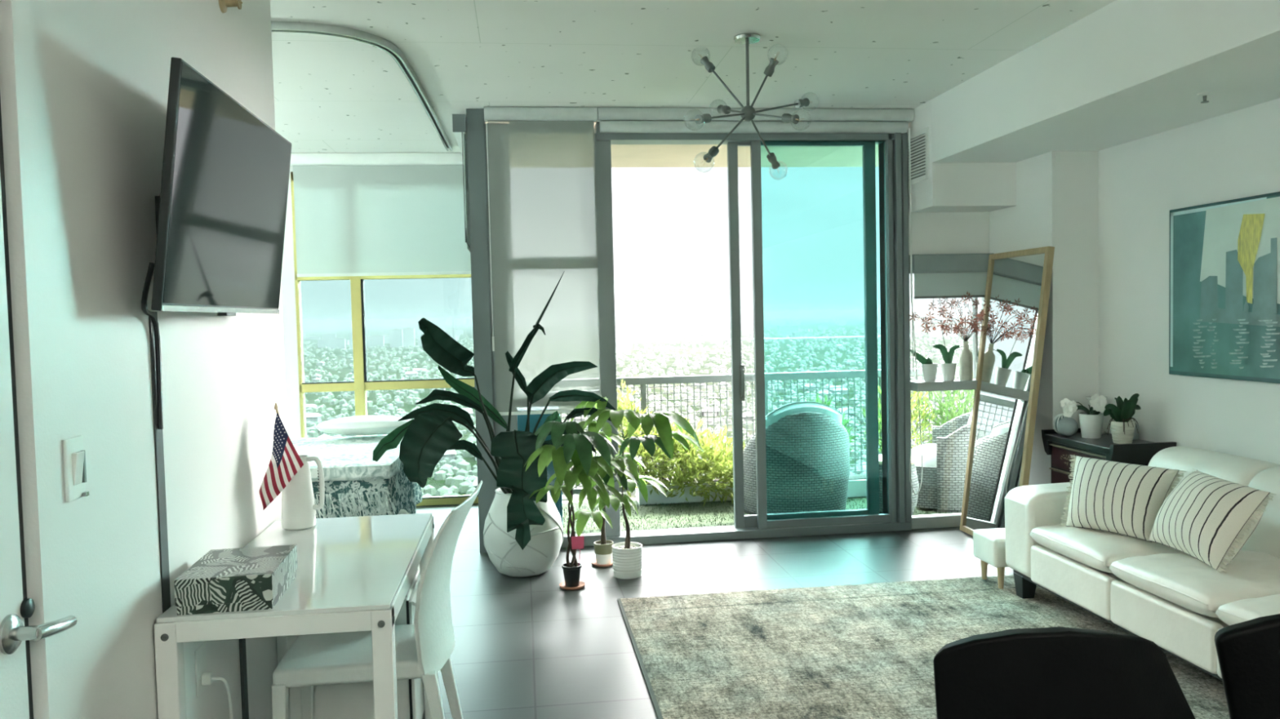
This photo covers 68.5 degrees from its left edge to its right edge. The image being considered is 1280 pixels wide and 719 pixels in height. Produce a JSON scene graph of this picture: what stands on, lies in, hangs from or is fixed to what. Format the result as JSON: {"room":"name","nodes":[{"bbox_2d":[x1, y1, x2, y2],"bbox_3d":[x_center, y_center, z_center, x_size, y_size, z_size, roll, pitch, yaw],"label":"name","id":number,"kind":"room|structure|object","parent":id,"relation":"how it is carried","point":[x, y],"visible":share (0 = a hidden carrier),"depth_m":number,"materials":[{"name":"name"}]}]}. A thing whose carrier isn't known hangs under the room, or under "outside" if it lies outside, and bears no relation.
{"room":"studio apartment","nodes":[
{"label":"studio apartment","id":0,"kind":"room"},
{"bbox_2d":[0,0,287,718],"bbox_3d":[-1.300,-0.012,2.642,0.120,2.743,1.895,-2,3,-7],"label":"wall","id":1,"kind":"structure","parent":0,"point":[102,68],"depth_m":2.17,"materials":[{"name":"paint"}]},
{"bbox_2d":[4,0,68,718],"bbox_3d":[-1.113,0.316,1.759,0.012,2.160,0.070,-2,3,-7],"label":"trim","id":2,"kind":"structure","parent":1,"relation":"attached to","point":[18,13],"depth_m":1.73,"materials":[{"name":"wood"}]},
{"bbox_2d":[62,435,88,502],"bbox_3d":[-1.129,0.218,1.883,0.018,0.125,0.074,-2,3,-7],"label":"light switch","id":3,"kind":"object","parent":1,"relation":"attached to","point":[73,454],"visible":1,"depth_m":1.87,"materials":[{"name":"white plastic"}]},
{"bbox_2d":[148,311,170,613],"bbox_3d":[-1.183,0.626,2.346,0.005,1.490,0.045,-2,3,-7],"label":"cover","id":4,"kind":"structure","parent":1,"relation":"attached to","point":[158,435],"depth_m":2.32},
{"bbox_2d":[194,642,232,718],"bbox_3d":[-1.172,1.062,2.618,0.067,0.555,0.134,-2,3,-7],"label":"power outlet","id":5,"kind":"object","parent":1,"relation":"attached to","point":[203,678],"visible":1,"depth_m":2.57,"materials":[{"name":"white plastic"}]},
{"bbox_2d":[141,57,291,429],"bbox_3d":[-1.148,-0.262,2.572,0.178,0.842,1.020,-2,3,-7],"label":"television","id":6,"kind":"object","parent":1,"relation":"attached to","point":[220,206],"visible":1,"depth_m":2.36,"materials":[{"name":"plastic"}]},
{"bbox_2d":[218,0,242,13],"bbox_3d":[-1.278,-1.118,2.942,0.063,0.064,0.064,-2,3,-7],"label":"sprinkler","id":7,"kind":"object","parent":1,"relation":"attached to","point":[224,4],"visible":1,"depth_m":2.93,"materials":[{"name":"gold metal"}]},
{"bbox_2d":[238,638,248,718],"bbox_3d":[-1.245,0.996,2.949,0.011,0.700,0.035,-2,3,-7],"label":"trim","id":8,"kind":"structure","parent":1,"relation":"attached to","point":[242,655],"depth_m":2.94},
{"bbox_2d":[281,166,301,438],"bbox_3d":[-3.323,-0.172,7.188,4.410,2.743,0.100,-2,3,-7],"label":"wall","id":9,"kind":"structure","parent":0,"point":[288,292],"depth_m":7.22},
{"bbox_2d":[290,171,478,506],"bbox_3d":[-1.937,-0.150,7.355,1.430,2.620,0.100,-2,3,-7],"label":"window","id":10,"kind":"structure","parent":9,"relation":"attached to","point":[361,384],"depth_m":7.29,"materials":[{"name":"metal"}]},
{"bbox_2d":[289,152,471,277],"bbox_3d":[-1.954,-1.112,7.208,1.415,0.930,0.115,-2,3,-7],"label":"roller shade","id":11,"kind":"object","parent":10,"relation":"attached to","point":[357,214],"visible":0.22,"depth_m":7.20,"materials":[{"name":"fabric"}]},
{"bbox_2d":[483,487,563,577],"bbox_3d":[-0.668,0.981,5.383,0.456,0.482,0.461,-2,3,-7],"label":"pot","id":12,"kind":"object","parent":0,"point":[541,552],"depth_m":5.23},
{"bbox_2d":[562,497,635,502],"bbox_3d":[1.656,1.216,7.183,5.395,0.140,1.720,-2,3,-7],"label":"floor","id":13,"kind":"structure","parent":0,"point":[632,498],"depth_m":7.75,"materials":[{"name":"concrete"}]},
{"bbox_2d":[515,367,973,494],"bbox_3d":[1.495,0.609,7.904,5.100,1.015,0.060,-2,3,-7],"label":"balcony railing","id":14,"kind":"object","parent":13,"relation":"on","point":[642,381],"visible":0.17,"depth_m":7.79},
{"bbox_2d":[562,496,959,534],"bbox_3d":[1.610,1.133,7.149,5.290,0.032,1.570,-2,3,-7],"label":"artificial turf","id":15,"kind":"object","parent":13,"relation":"on","point":[715,513],"visible":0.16,"depth_m":7.06,"materials":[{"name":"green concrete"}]},
{"bbox_2d":[516,406,563,527],"bbox_3d":[-0.715,0.774,6.326,0.355,0.910,0.445,-2,3,-7],"label":"window","id":16,"kind":"structure","parent":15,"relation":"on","point":[522,419],"depth_m":6.11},
{"bbox_2d":[595,378,746,506],"bbox_3d":[0.522,0.652,7.458,1.798,1.042,0.681,-2,3,-7],"label":"bush","id":17,"kind":"object","parent":15,"relation":"on","point":[686,485],"visible":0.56,"depth_m":7.39,"materials":[{"name":"plant"}]},
{"bbox_2d":[742,401,849,515],"bbox_3d":[1.177,0.725,7.088,0.838,0.858,0.650,-2,3,-7],"label":"wicker armchair","id":18,"kind":"object","parent":15,"relation":"on","point":[807,445],"visible":0.88,"depth_m":6.81,"materials":[{"name":"grey wicker"}]},
{"bbox_2d":[765,402,842,426],"bbox_3d":[1.195,0.534,6.903,0.577,0.450,0.183,-2,3,-7],"label":"cushion","id":19,"kind":"object","parent":18,"relation":"on","point":[779,417],"depth_m":6.81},
{"bbox_2d":[805,392,858,458],"bbox_3d":[1.516,0.689,7.666,0.592,0.856,0.571,-2,3,-7],"label":"potted shrub","id":20,"kind":"object","parent":15,"relation":"on","point":[844,423],"visible":0.07,"depth_m":7.66,"materials":[{"name":"plant"}]},
{"bbox_2d":[847,474,866,497],"bbox_3d":[1.837,1.035,7.723,0.390,0.145,0.240,-2,3,-7],"label":"planter box","id":21,"kind":"object","parent":15,"relation":"on","point":[857,487],"visible":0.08,"depth_m":7.59,"materials":[{"name":"plastic"}]},
{"bbox_2d":[860,378,936,453],"bbox_3d":[2.150,0.592,7.775,0.656,1.010,0.437,-2,3,-7],"label":"potted shrub","id":22,"kind":"object","parent":15,"relation":"on","point":[913,416],"visible":0.19,"depth_m":7.75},
{"bbox_2d":[878,454,919,515],"bbox_3d":[1.854,0.932,6.883,0.380,0.425,0.380,-2,3,-7],"label":"side table","id":23,"kind":"object","parent":15,"relation":"on","point":[914,460],"visible":0.28,"depth_m":6.76,"materials":[{"name":"wicker"}]},
{"bbox_2d":[911,411,972,513],"bbox_3d":[2.408,0.722,7.237,0.650,0.792,0.755,-1,3,15],"label":"wicker armchair","id":24,"kind":"object","parent":15,"relation":"on","point":[944,460],"visible":0.42,"depth_m":6.92,"materials":[{"name":"grey wicker"}]},
{"bbox_2d":[911,444,936,466],"bbox_3d":[2.337,0.727,7.256,0.504,0.120,0.532,-1,3,15],"label":"seat cushion","id":25,"kind":"object","parent":24,"relation":"on","point":[929,451],"depth_m":7.08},
{"bbox_2d":[915,377,974,444],"bbox_3d":[2.610,0.595,7.847,0.646,0.976,0.436,-2,3,-7],"label":"potted shrub","id":26,"kind":"object","parent":15,"relation":"on","point":[952,414],"visible":0.36,"depth_m":7.80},
{"bbox_2d":[484,121,878,168],"bbox_3d":[1.598,-1.706,6.971,5.395,0.300,1.560,-2,3,-7],"label":"ceiling","id":27,"kind":"structure","parent":0,"point":[526,150],"depth_m":6.99,"materials":[{"name":"paint"}]},
{"bbox_2d":[270,0,1115,152],"bbox_3d":[-0.853,-1.429,2.050,8.100,0.120,10.800,-2,3,-7],"label":"ceiling","id":28,"kind":"structure","parent":0,"point":[333,94],"depth_m":4.64,"materials":[{"name":"paint"}]},
{"bbox_2d":[271,21,452,151],"bbox_3d":[-1.917,-1.480,5.422,1.433,0.035,2.926,-2,3,-7],"label":"track","id":29,"kind":"object","parent":28,"relation":"attached to","point":[384,44],"visible":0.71,"depth_m":4.26,"materials":[{"name":"metal"}]},
{"bbox_2d":[684,32,811,175],"bbox_3d":[0.541,-1.185,4.411,0.778,0.666,0.672,-2,3,-7],"label":"sputnik chandelier","id":30,"kind":"object","parent":28,"relation":"hanging from","point":[748,113],"visible":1,"depth_m":4.37,"materials":[{"name":"metal"}]},
{"bbox_2d":[694,113,711,124],"bbox_3d":[0.280,-1.063,4.151,0.042,0.055,0.079,1,4,42],"label":"socket","id":31,"kind":"object","parent":30,"relation":"attached to","point":[706,117],"depth_m":4.14,"materials":[{"name":"grey metal"}]},
{"bbox_2d":[700,56,715,72],"bbox_3d":[0.327,-1.425,4.535,0.078,0.081,0.042,1,3,41],"label":"socket","id":32,"kind":"object","parent":30,"relation":"attached to","point":[708,65],"depth_m":4.52,"materials":[{"name":"grey metal"}]},
{"bbox_2d":[702,146,719,162],"bbox_3d":[0.321,-0.925,4.231,0.081,0.077,0.042,-4,4,-43],"label":"socket","id":33,"kind":"object","parent":30,"relation":"attached to","point":[714,150],"depth_m":4.22,"materials":[{"name":"grey metal"}]},
{"bbox_2d":[716,104,730,114],"bbox_3d":[0.414,-1.231,4.625,0.042,0.059,0.080,-2,3,-21],"label":"socket","id":34,"kind":"object","parent":30,"relation":"attached to","point":[724,109],"depth_m":4.60,"materials":[{"name":"grey metal"}]},
{"bbox_2d":[763,57,778,76],"bbox_3d":[0.597,-1.330,4.275,0.042,0.082,0.077,-3,3,-39],"label":"socket","id":35,"kind":"object","parent":30,"relation":"attached to","point":[770,68],"depth_m":4.26,"materials":[{"name":"grey metal"}]},
{"bbox_2d":[766,152,780,168],"bbox_3d":[0.652,-0.971,4.591,0.041,0.077,0.082,1,3,37],"label":"socket","id":36,"kind":"object","parent":30,"relation":"attached to","point":[771,157],"depth_m":4.57,"materials":[{"name":"grey metal"}]},
{"bbox_2d":[781,113,799,124],"bbox_3d":[0.671,-1.075,4.193,0.042,0.058,0.080,-3,3,-38],"label":"socket","id":37,"kind":"object","parent":30,"relation":"attached to","point":[786,117],"depth_m":4.18,"materials":[{"name":"grey metal"}]},
{"bbox_2d":[794,97,809,107],"bbox_3d":[0.802,-1.272,4.657,0.080,0.057,0.042,-4,3,-41],"label":"socket","id":38,"kind":"object","parent":30,"relation":"attached to","point":[800,103],"depth_m":4.64,"materials":[{"name":"grey metal"}]},
{"bbox_2d":[596,106,914,372],"bbox_3d":[0.762,-0.736,5.965,2.030,1.692,0.095,-2,3,-7],"label":"roller shade","id":39,"kind":"object","parent":28,"relation":"hanging from","point":[612,120],"visible":0.97,"depth_m":5.91,"materials":[{"name":"fabric"}]},
{"bbox_2d":[414,503,1013,718],"bbox_3d":[-0.787,1.431,2.181,8.100,0.120,10.800,-2,3,-7],"label":"floor","id":40,"kind":"structure","parent":0,"point":[532,647],"depth_m":4.95,"materials":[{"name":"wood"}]},
{"bbox_2d":[153,513,439,718],"bbox_3d":[-0.951,0.967,2.862,0.562,0.752,1.135,-2,3,-7],"label":"desk","id":41,"kind":"object","parent":40,"relation":"on","point":[354,574],"visible":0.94,"depth_m":2.39,"materials":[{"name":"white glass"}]},
{"bbox_2d":[173,545,297,615],"bbox_3d":[-1.039,0.568,2.440,0.226,0.088,0.306,-2,3,-9],"label":"gift box","id":42,"kind":"object","parent":41,"relation":"on","point":[256,578],"visible":1,"depth_m":2.31,"materials":[{"name":"cardboard"}]},
{"bbox_2d":[280,454,324,530],"bbox_3d":[-1.160,0.455,3.232,0.149,0.247,0.114,-2,3,-7],"label":"pitcher","id":43,"kind":"object","parent":41,"relation":"on","point":[299,508],"visible":0.88,"depth_m":3.19,"materials":[{"name":"white ceramic"}]},
{"bbox_2d":[259,403,303,510],"bbox_3d":[-1.202,0.354,3.168,0.146,0.416,0.114,-2,3,-7],"label":"table flag","id":44,"kind":"object","parent":43,"relation":"in","point":[285,463],"visible":0.99,"depth_m":3.15,"materials":[{"name":"multicoloured fabric"}]},
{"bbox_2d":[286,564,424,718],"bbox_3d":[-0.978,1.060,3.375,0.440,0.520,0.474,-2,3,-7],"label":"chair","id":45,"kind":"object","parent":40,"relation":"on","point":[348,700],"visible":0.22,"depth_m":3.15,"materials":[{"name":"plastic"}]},
{"bbox_2d":[289,434,422,518],"bbox_3d":[-2.386,0.901,6.295,1.724,0.598,1.678,-2,3,-7],"label":"bed","id":46,"kind":"object","parent":40,"relation":"on","point":[356,485],"visible":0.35,"depth_m":5.61,"materials":[{"name":"fabric"}]},
{"bbox_2d":[289,434,403,482],"bbox_3d":[-2.314,0.651,6.236,1.527,0.098,1.512,-2,3,-7],"label":"throw","id":47,"kind":"object","parent":46,"relation":"on","point":[348,459],"depth_m":5.85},
{"bbox_2d":[315,415,411,435],"bbox_3d":[-2.014,0.483,6.908,0.720,0.140,0.400,-2,3,-7],"label":"bed pillow","id":48,"kind":"object","parent":46,"relation":"on","point":[358,424],"visible":0.86,"depth_m":6.76,"materials":[{"name":"white fabric"}]},
{"bbox_2d":[311,464,422,518],"bbox_3d":[-2.389,0.883,6.288,1.679,0.520,1.608,-2,3,-7],"label":"bedspread","id":49,"kind":"object","parent":46,"relation":"on","point":[388,484],"depth_m":5.59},
{"bbox_2d":[271,480,482,718],"bbox_3d":[-0.792,0.878,2.929,0.607,0.916,0.397,-2,3,-7],"label":"desk chair","id":50,"kind":"object","parent":40,"relation":"on","point":[424,648],"visible":1,"depth_m":2.82,"materials":[{"name":"white plastic"}]},
{"bbox_2d":[372,271,621,577],"bbox_3d":[-0.774,0.374,5.204,1.307,1.715,0.736,-2,3,-7],"label":"potted plant","id":51,"kind":"object","parent":40,"relation":"on","point":[522,537],"visible":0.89,"depth_m":5.18,"materials":[{"name":"plant"}]},
{"bbox_2d":[484,121,620,547],"bbox_3d":[-0.544,-0.147,5.918,0.776,2.680,0.080,-2,3,-7],"label":"window","id":52,"kind":"structure","parent":40,"relation":"on","point":[503,262],"depth_m":5.86,"materials":[{"name":"paint"}]},
{"bbox_2d":[484,106,597,415],"bbox_3d":[-0.587,-0.602,5.799,0.685,1.882,0.095,-2,3,-7],"label":"roller shade","id":53,"kind":"object","parent":52,"relation":"attached to","point":[526,114],"visible":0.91,"depth_m":5.73,"materials":[{"name":"fabric"}]},
{"bbox_2d":[523,421,640,590],"bbox_3d":[-0.295,0.780,5.007,0.636,0.899,0.640,-2,3,-7],"label":"tree","id":54,"kind":"object","parent":40,"relation":"on","point":[576,447],"visible":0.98,"depth_m":4.88,"materials":[{"name":"green plant"}]},
{"bbox_2d":[546,453,667,567],"bbox_3d":[-0.181,0.851,5.438,0.732,0.713,0.406,-2,3,-7],"label":"tree","id":55,"kind":"object","parent":40,"relation":"on","point":[602,548],"visible":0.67,"depth_m":5.40,"materials":[{"name":"plant"}]},
{"bbox_2d":[567,396,703,579],"bbox_3d":[-0.023,0.713,5.169,0.789,1.006,0.594,-2,3,-7],"label":"tree","id":56,"kind":"object","parent":40,"relation":"on","point":[627,556],"visible":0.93,"depth_m":5.06,"materials":[{"name":"green plant"}]},
{"bbox_2d":[617,574,1230,718],"bbox_3d":[1.363,1.255,3.472,2.602,0.012,3.034,-2,3,-7],"label":"area rug","id":57,"kind":"object","parent":40,"relation":"on","point":[868,651],"visible":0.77,"depth_m":4.09,"materials":[{"name":"carpet"}]},
{"bbox_2d":[973,528,1008,589],"bbox_3d":[2.042,1.042,4.942,0.498,0.275,0.245,-2,3,-7],"label":"footstool","id":58,"kind":"object","parent":57,"relation":"on","point":[988,544],"visible":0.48,"depth_m":4.86,"materials":[{"name":"beige leather"}]},
{"bbox_2d":[973,528,1008,567],"bbox_3d":[2.040,0.979,4.939,0.498,0.150,0.245,-2,3,-7],"label":"cushion","id":59,"kind":"object","parent":58,"relation":"on","point":[988,544],"depth_m":4.86,"materials":[{"name":"beige leather"}]},
{"bbox_2d":[1004,446,1279,680],"bbox_3d":[2.455,0.849,3.639,0.972,0.759,2.365,-2,3,-7],"label":"sofa","id":60,"kind":"object","parent":57,"relation":"on","point":[1168,597],"visible":0.7,"depth_m":3.86,"materials":[{"name":"beige leather"}]},
{"bbox_2d":[1029,524,1183,573],"bbox_3d":[2.232,0.830,4.242,0.682,0.136,0.599,-2,3,-7],"label":"seat cushion","id":61,"kind":"object","parent":60,"relation":"on","point":[1080,550],"depth_m":4.11,"materials":[{"name":"beige leather"}]},
{"bbox_2d":[1060,454,1186,543],"bbox_3d":[2.166,0.621,4.244,0.394,0.316,0.568,-2,3,-7],"label":"throw pillow","id":62,"kind":"object","parent":60,"relation":"on","point":[1121,499],"visible":0.89,"depth_m":4.13,"materials":[{"name":"fabric"}]},
{"bbox_2d":[1106,551,1279,617],"bbox_3d":[2.308,0.858,3.642,0.682,0.132,0.589,-2,3,-7],"label":"seat cushion","id":63,"kind":"object","parent":60,"relation":"on","point":[1180,585],"depth_m":3.56,"materials":[{"name":"beige leather"}]},
{"bbox_2d":[1146,468,1275,573],"bbox_3d":[2.288,0.637,3.782,0.306,0.323,0.505,-2,3,-7],"label":"throw pillow","id":64,"kind":"object","parent":60,"relation":"on","point":[1207,518],"visible":1,"depth_m":3.66,"materials":[{"name":"fabric"}]},
{"bbox_2d":[1147,446,1279,491],"bbox_3d":[2.656,0.711,4.338,0.382,0.565,0.630,-2,3,-7],"label":"cushion","id":65,"kind":"object","parent":60,"relation":"on","point":[1237,469],"depth_m":4.26,"materials":[{"name":"beige leather"}]},
{"bbox_2d":[1213,594,1279,626],"bbox_3d":[2.383,0.878,3.055,0.682,0.143,0.574,-2,3,-7],"label":"seat cushion","id":66,"kind":"object","parent":60,"relation":"on","point":[1244,610],"depth_m":3.20,"materials":[{"name":"beige leather"}]},
{"bbox_2d":[1240,466,1279,558],"bbox_3d":[2.737,0.738,3.706,0.382,0.565,0.635,-2,3,-7],"label":"cushion","id":67,"kind":"object","parent":60,"relation":"on","point":[1265,539],"depth_m":3.84,"materials":[{"name":"beige leather"}]},
{"bbox_2d":[960,246,1054,536],"bbox_3d":[2.245,0.234,5.791,0.255,1.801,0.695,-2,3,-7],"label":"floor mirror","id":68,"kind":"object","parent":40,"relation":"on","point":[1017,290],"visible":0.82,"depth_m":5.77,"materials":[{"name":"gold metal"}]},
{"bbox_2d":[933,626,1195,718],"bbox_3d":[0.929,0.945,1.718,0.606,0.813,0.531,-2,3,-7],"label":"dining chair","id":69,"kind":"object","parent":40,"relation":"on","point":[1054,673],"visible":1,"depth_m":1.85,"materials":[{"name":"black leather"}]},
{"bbox_2d":[1041,427,1176,483],"bbox_3d":[2.581,0.787,5.214,0.355,0.734,0.679,-2,3,-7],"label":"console table","id":70,"kind":"object","parent":40,"relation":"on","point":[1060,446],"visible":0.25,"depth_m":5.14,"materials":[{"name":"black paint"}]},
{"bbox_2d":[1052,413,1065,434],"bbox_3d":[2.452,0.376,5.447,0.110,0.122,0.107,-2,3,-7],"label":"decorative ball","id":71,"kind":"object","parent":70,"relation":"on","point":[1059,417],"visible":0.46,"depth_m":5.44,"materials":[{"name":"white ceramic"}]},
{"bbox_2d":[1057,417,1078,436],"bbox_3d":[2.439,0.383,5.355,0.110,0.110,0.110,-2,3,-7],"label":"decorative ball","id":72,"kind":"object","parent":70,"relation":"on","point":[1066,426],"visible":1,"depth_m":5.32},
{"bbox_2d":[1060,393,1106,439],"bbox_3d":[2.486,0.315,5.250,0.328,0.255,0.237,-2,3,-7],"label":"orchid pot","id":73,"kind":"object","parent":70,"relation":"on","point":[1091,421],"visible":0.98,"depth_m":5.22,"materials":[{"name":"white ceramic"}]},
{"bbox_2d":[1103,393,1141,444],"bbox_3d":[2.601,0.315,5.045,0.256,0.267,0.151,-2,3,-7],"label":"potted plant","id":74,"kind":"object","parent":70,"relation":"on","point":[1122,428],"visible":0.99,"depth_m":5.02,"materials":[{"name":"green plant"}]},
{"bbox_2d":[1214,613,1279,718],"bbox_3d":[1.486,0.924,1.766,0.509,0.826,0.529,-2,3,-7],"label":"dining chair","id":75,"kind":"object","parent":40,"relation":"on","point":[1248,652],"visible":1,"depth_m":1.92,"materials":[{"name":"black leather"}]},
{"bbox_2d":[908,212,989,257],"bbox_3d":[2.022,-0.826,6.224,0.570,0.289,0.100,-2,3,-7],"label":"wall","id":76,"kind":"structure","parent":0,"point":[932,233],"depth_m":6.17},
{"bbox_2d":[594,121,911,544],"bbox_3d":[0.752,-0.180,6.088,2.020,2.670,0.185,-2,3,-7],"label":"door","id":77,"kind":"structure","parent":76,"relation":"in","point":[896,516],"depth_m":6.12,"materials":[{"name":"paint"}]},
{"bbox_2d":[908,257,984,528],"bbox_3d":[2.056,0.221,6.198,0.570,1.800,0.210,-2,3,-7],"label":"window","id":78,"kind":"structure","parent":76,"relation":"in","point":[945,520],"depth_m":6.24,"materials":[{"name":"metal"}]},
{"bbox_2d":[909,349,937,382],"bbox_3d":[1.846,0.038,6.118,0.186,0.213,0.100,-2,3,-7],"label":"orchid pot","id":79,"kind":"object","parent":78,"relation":"on","point":[929,369],"visible":1,"depth_m":6.10,"materials":[{"name":"white ceramic"}]},
{"bbox_2d":[909,253,994,494],"bbox_3d":[2.037,0.093,6.171,0.597,1.565,0.082,-2,3,-7],"label":"roller shade","id":80,"kind":"object","parent":78,"relation":"attached to","point":[936,276],"visible":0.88,"depth_m":6.12,"materials":[{"name":"grey fabric"}]},
{"bbox_2d":[932,324,971,381],"bbox_3d":[2.037,-0.047,6.138,0.262,0.371,0.100,-2,3,-7],"label":"orchid pot","id":81,"kind":"object","parent":78,"relation":"on","point":[948,369],"visible":1,"depth_m":6.12,"materials":[{"name":"white ceramic"}]},
{"bbox_2d":[959,341,973,380],"bbox_3d":[2.136,0.008,6.153,0.086,0.255,0.086,-2,3,-7],"label":"bottle vase","id":82,"kind":"object","parent":78,"relation":"on","point":[966,357],"visible":1,"depth_m":6.12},
{"bbox_2d":[909,292,990,341],"bbox_3d":[2.031,-0.232,6.088,0.676,0.426,0.204,-2,3,-7],"label":"branch","id":83,"kind":"object","parent":82,"relation":"in","point":[976,329],"visible":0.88,"depth_m":6.08,"materials":[{"name":"brown plant"}]},
{"bbox_2d":[989,151,1098,484],"bbox_3d":[2.513,-0.059,5.946,0.290,2.360,0.840,-2,3,-7],"label":"wall pier","id":84,"kind":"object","parent":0,"point":[1057,206],"visible":0.43,"depth_m":5.53,"materials":[{"name":"paint"}]},
{"bbox_2d":[906,0,1279,212],"bbox_3d":[2.737,-1.109,1.712,0.840,0.654,9.200,-2,3,-7],"label":"ceiling soffit","id":85,"kind":"structure","parent":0,"point":[1126,71],"depth_m":4.35,"materials":[{"name":"paint"}]},
{"bbox_2d":[907,126,928,185],"bbox_3d":[1.765,-1.290,5.990,0.012,0.320,0.340,-2,3,-7],"label":"air vent","id":86,"kind":"object","parent":85,"relation":"in","point":[919,140],"visible":0.91,"depth_m":5.95,"materials":[{"name":"white plastic"}]},
{"bbox_2d":[1196,92,1213,103],"bbox_3d":[2.438,-1.129,4.055,0.060,0.038,0.060,-2,3,-7],"label":"sprinkler","id":87,"kind":"object","parent":85,"relation":"attached to","point":[1203,95],"visible":1,"depth_m":4.05,"materials":[{"name":"silver metal"}]},
{"bbox_2d":[1098,97,1279,464],"bbox_3d":[3.237,-0.079,1.820,0.120,2.743,9.200,-2,3,-7],"label":"wall","id":88,"kind":"structure","parent":0,"point":[1236,154],"depth_m":4.95,"materials":[{"name":"paint"}]},
{"bbox_2d":[1168,191,1279,383],"bbox_3d":[2.821,-0.326,4.340,0.064,0.855,1.128,-2,3,-7],"label":"painting","id":89,"kind":"object","parent":88,"relation":"attached to","point":[1224,255],"visible":1,"depth_m":4.50,"materials":[{"name":"teal paint"}]},
{"bbox_3d":[-1.091,-0.202,6.714,0.090,2.743,1.600,-2,3,-7],"label":"wall","id":90,"kind":"structure","parent":0,"visible":0},
{"bbox_2d":[452,114,470,251],"bbox_3d":[-1.180,-1.118,6.434,0.080,0.805,1.455,-2,3,-7],"label":"roller shade","id":91,"kind":"object","parent":90,"relation":"attached to","point":[459,125],"visible":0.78,"depth_m":5.80,"materials":[{"name":"fabric"}]},
{"bbox_2d":[466,108,495,553],"bbox_3d":[-0.984,-0.166,5.861,0.109,2.743,0.120,-2,3,-7],"label":"trim","id":92,"kind":"structure","parent":90,"relation":"attached to","point":[475,122],"depth_m":5.79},
{"label":"outside","id":93,"kind":"structure","parent":0,"visible":0},
{"bbox_2d":[302,311,981,497],"bbox_3d":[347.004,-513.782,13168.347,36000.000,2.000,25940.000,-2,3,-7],"label":"city view","id":94,"kind":"structure","parent":93,"point":[810,322],"depth_m":2659.64,"materials":[{"name":"plant"}]},
{"bbox_2d":[305,413,321,422],"bbox_3d":[-316.437,55.606,900.957,19.897,8.394,14.923,-1,3,-3],"label":"house","id":95,"kind":"structure","parent":94,"relation":"on","point":[313,417],"depth_m":896.10,"materials":[{"name":"paint"}]},
{"bbox_2d":[317,337,332,347],"bbox_3d":[-1223.279,-65.078,3695.628,82.528,36.808,41.600,-2,3,-7],"label":"building","id":96,"kind":"structure","parent":94,"relation":"on","point":[322,343],"depth_m":3673.66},
{"bbox_2d":[327,337,346,349],"bbox_3d":[-1125.341,-60.417,3486.741,62.400,42.000,31.200,-2,3,-7],"label":"apartment tower","id":97,"kind":"structure","parent":94,"relation":"on","point":[340,343],"depth_m":3472.21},
{"bbox_2d":[366,335,384,347],"bbox_3d":[-1018.098,-70.098,3600.828,72.800,46.000,31.200,-2,3,-7],"label":"apartment tower","id":98,"kind":"structure","parent":94,"relation":"on","point":[373,340],"depth_m":3586.81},
{"bbox_2d":[389,328,403,347],"bbox_3d":[-911.131,-80.584,3513.062,47.840,70.000,31.200,-2,3,-7],"label":"apartment tower","id":99,"kind":"structure","parent":94,"relation":"on","point":[396,336],"depth_m":3498.59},
{"bbox_2d":[402,327,415,347],"bbox_3d":[-841.136,-80.010,3421.076,41.600,74.000,31.200,-2,3,-7],"label":"apartment tower","id":100,"kind":"structure","parent":94,"relation":"on","point":[409,337],"depth_m":3406.72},
{"bbox_2d":[439,449,456,462],"bbox_3d":[-132.917,63.866,629.973,19.203,8.101,14.402,-2,3,-12],"label":"house","id":101,"kind":"structure","parent":94,"relation":"on","point":[450,454],"depth_m":625.43,"materials":[{"name":"paint"}]},
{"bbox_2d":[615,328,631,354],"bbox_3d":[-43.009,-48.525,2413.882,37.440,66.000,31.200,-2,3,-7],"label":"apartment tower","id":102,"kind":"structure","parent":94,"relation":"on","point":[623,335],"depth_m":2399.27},
{"bbox_2d":[302,324,981,501],"bbox_3d":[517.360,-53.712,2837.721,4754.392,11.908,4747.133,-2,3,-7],"label":"canopy","id":103,"kind":"object","parent":94,"relation":"on","point":[463,481],"visible":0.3,"depth_m":1509.14,"materials":[{"name":"plant"}]},
{"bbox_2d":[702,406,717,417],"bbox_3d":[64.808,48.393,873.033,13.780,7.751,18.374,-1,3,-3],"label":"house","id":104,"kind":"structure","parent":94,"relation":"on","point":[709,409],"depth_m":865.15,"materials":[{"name":"paint"}]},
{"bbox_2d":[631,335,911,346],"bbox_3d":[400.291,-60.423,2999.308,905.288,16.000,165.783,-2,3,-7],"label":"bridge","id":105,"kind":"structure","parent":94,"relation":"on","point":[830,337],"depth_m":2994.70,"materials":[{"name":"paint"}]},
{"bbox_2d":[777,324,798,335],"bbox_3d":[628.083,-125.274,3995.783,83.036,44.282,41.600,-2,3,-7],"label":"building","id":106,"kind":"structure","parent":94,"relation":"on","point":[786,330],"depth_m":3976.05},
{"bbox_2d":[791,331,813,337],"bbox_3d":[633.486,-99.193,3662.831,75.745,22.257,41.600,-2,3,-7],"label":"building","id":107,"kind":"structure","parent":94,"relation":"on","point":[810,334],"depth_m":3644.18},
{"bbox_2d":[928,324,959,337],"bbox_3d":[1032.257,-96.413,3189.956,94.688,41.365,41.600,-2,3,-7],"label":"building","id":108,"kind":"structure","parent":94,"relation":"on","point":[938,332],"depth_m":3170.76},
{"bbox_3d":[-1.144,-1.000,1.172,0.120,0.643,0.975,-2,3,-7],"label":"lintel","id":109,"kind":"object","parent":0,"visible":0},
{"bbox_2d":[0,97,77,718],"bbox_3d":[-1.052,0.367,1.261,0.127,2.100,0.974,-2,3,-7],"label":"door","id":110,"kind":"structure","parent":109,"relation":"attached to","point":[15,609],"depth_m":1.66,"materials":[{"name":"wood"}]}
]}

